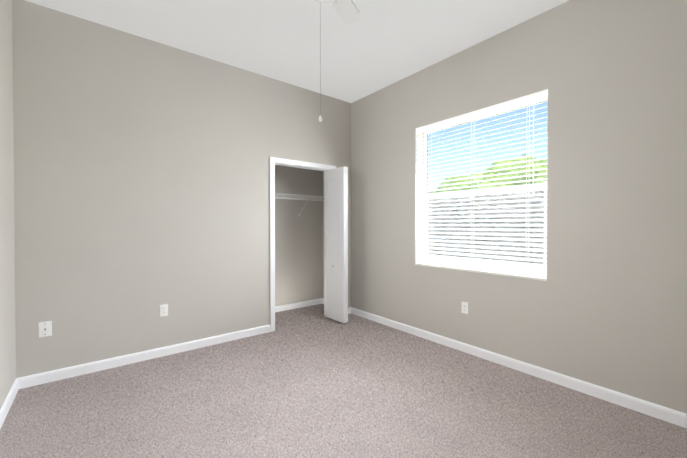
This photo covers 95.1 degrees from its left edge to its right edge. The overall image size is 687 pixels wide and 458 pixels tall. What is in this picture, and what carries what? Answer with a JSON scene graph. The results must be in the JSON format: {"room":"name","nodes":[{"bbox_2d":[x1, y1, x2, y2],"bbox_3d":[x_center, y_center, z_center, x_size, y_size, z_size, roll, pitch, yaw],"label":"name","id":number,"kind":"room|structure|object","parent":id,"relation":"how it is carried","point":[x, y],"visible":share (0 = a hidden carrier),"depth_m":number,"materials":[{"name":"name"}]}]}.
{"room":"empty bedroom","nodes":[
{"label":"empty bedroom","id":0,"kind":"room"},
{"bbox_2d":[0,0,15,408],"bbox_3d":[-1.365,-0.245,0.860,0.120,3.000,4.090,0,1,-39],"label":"wall","id":1,"kind":"structure","parent":0,"point":[7,318],"depth_m":2.20,"materials":[{"name":"beige paint"}]},
{"bbox_2d":[0,377,19,428],"bbox_3d":[-1.312,1.211,0.917,0.015,0.086,3.850,0,1,-39],"label":"baseboard","id":2,"kind":"structure","parent":1,"relation":"attached to","point":[4,410],"depth_m":2.15,"materials":[{"name":"white wood"}]},
{"bbox_2d":[12,0,350,377],"bbox_3d":[-1.242,-0.272,3.497,3.360,3.000,0.120,0,1,-39],"label":"wall","id":3,"kind":"structure","parent":0,"point":[141,180],"depth_m":2.90,"materials":[{"name":"beige paint"}]},
{"bbox_2d":[38,321,51,337],"bbox_3d":[-2.383,0.808,2.510,0.078,0.120,0.018,0,1,-39],"label":"outlet plate","id":4,"kind":"object","parent":3,"relation":"attached to","point":[44,329],"visible":1,"depth_m":2.51,"materials":[{"name":"white plastic"}]},
{"bbox_2d":[20,324,269,388],"bbox_3d":[-1.679,1.190,3.077,2.075,0.086,0.015,0,1,-39],"label":"baseboard","id":5,"kind":"structure","parent":3,"relation":"attached to","point":[68,372],"depth_m":2.87,"materials":[{"name":"white wood"}]},
{"bbox_2d":[160,304,167,316],"bbox_3d":[-1.734,0.793,3.034,0.070,0.114,0.008,0,1,-39],"label":"outlet","id":6,"kind":"object","parent":3,"relation":"attached to","point":[163,309],"visible":1,"depth_m":3.03,"materials":[{"name":"white plastic"}]},
{"bbox_2d":[275,163,325,170],"bbox_3d":[-0.529,0.213,4.069,0.838,2.019,0.026,0,1,-39],"label":"door frame","id":7,"kind":"structure","parent":3,"relation":"attached to","point":[300,166],"depth_m":4.03,"materials":[{"name":"white wood"}]},
{"bbox_2d":[270,157,335,331],"bbox_3d":[-0.527,0.189,4.065,0.972,2.068,0.153,0,1,-39],"label":"trim","id":8,"kind":"structure","parent":3,"relation":"attached to","point":[273,160],"depth_m":3.73,"materials":[{"name":"white wood"}]},
{"bbox_2d":[324,167,347,322],"bbox_3d":[-0.107,0.210,4.138,0.126,1.983,0.418,0,1,-39],"label":"closet door","id":9,"kind":"structure","parent":3,"relation":"in","point":[336,244],"depth_m":4.08,"materials":[{"name":"white wood"}]},
{"bbox_2d":[25,0,568,102],"bbox_3d":[-0.184,-1.809,2.234,3.700,0.100,4.790,0,1,-39],"label":"ceiling","id":10,"kind":"structure","parent":0,"point":[377,45],"depth_m":2.81,"materials":[{"name":"white paint"}]},
{"bbox_2d":[262,0,359,121],"bbox_3d":[-0.133,-1.235,2.020,0.796,1.045,0.796,0,1,-21],"label":"ceiling fan","id":11,"kind":"object","parent":10,"relation":"attached to","point":[348,11],"visible":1,"depth_m":2.32,"materials":[{"name":"grey"}]},
{"bbox_2d":[275,165,321,305],"bbox_3d":[-0.852,-0.280,4.331,1.710,3.000,0.700,0,1,-39],"label":"wall","id":12,"kind":"structure","parent":0,"point":[298,258],"depth_m":4.78,"materials":[{"name":"beige paint"}]},
{"bbox_2d":[275,298,319,311],"bbox_3d":[-0.964,1.175,4.567,1.610,0.086,0.015,0,1,-39],"label":"baseboard","id":13,"kind":"structure","parent":12,"relation":"attached to","point":[285,307],"depth_m":4.77,"materials":[{"name":"white wood"}]},
{"bbox_2d":[275,193,323,215],"bbox_3d":[-0.872,-0.329,4.436,1.609,0.305,0.311,0,1,-39],"label":"wire closet shelf","id":14,"kind":"object","parent":12,"relation":"attached to","point":[300,198],"visible":0.46,"depth_m":4.56,"materials":[{"name":"white metal"}]},
{"bbox_2d":[0,304,686,457],"bbox_3d":[-0.184,1.291,2.265,3.700,0.100,4.790,0,1,-39],"label":"floor","id":15,"kind":"structure","parent":0,"point":[312,381],"depth_m":2.16,"materials":[{"name":"carpet"}]},
{"bbox_2d":[322,0,686,413],"bbox_3d":[1.177,-0.270,3.334,0.220,3.000,4.790,0,1,-39],"label":"wall","id":16,"kind":"structure","parent":0,"point":[604,305],"depth_m":2.40,"materials":[{"name":"beige paint"}]},
{"bbox_2d":[461,302,467,313],"bbox_3d":[1.205,0.792,3.126,0.008,0.114,0.070,0,1,-39],"label":"outlet","id":17,"kind":"object","parent":16,"relation":"attached to","point":[464,308],"visible":1,"depth_m":3.12,"materials":[{"name":"white plastic"}]},
{"bbox_2d":[415,262,546,280],"bbox_3d":[1.284,0.417,3.120,0.136,0.020,1.340,0,1,-39],"label":"window sill","id":18,"kind":"structure","parent":16,"relation":"attached to","point":[532,277],"depth_m":2.96,"materials":[{"name":"white wood"}]},
{"bbox_2d":[415,89,547,278],"bbox_3d":[1.312,-0.366,3.135,0.184,1.545,1.341,0,1,-39],"label":"window","id":19,"kind":"structure","parent":16,"relation":"in","point":[492,122],"depth_m":3.10,"materials":[{"name":"white"}]},
{"bbox_2d":[416,90,547,276],"bbox_3d":[1.266,-0.369,3.099,0.082,1.525,1.331,0,1,-39],"label":"window blind slats","id":20,"kind":"object","parent":19,"relation":"attached to","point":[534,97],"visible":0.88,"depth_m":2.98,"materials":[{"name":"white plastic"}]},
{"bbox_2d":[348,307,686,427],"bbox_3d":[1.303,1.190,3.001,0.015,0.086,3.850,0,1,-39],"label":"baseboard","id":21,"kind":"structure","parent":16,"relation":"attached to","point":[672,416],"depth_m":2.54,"materials":[{"name":"white wood"}]}
]}

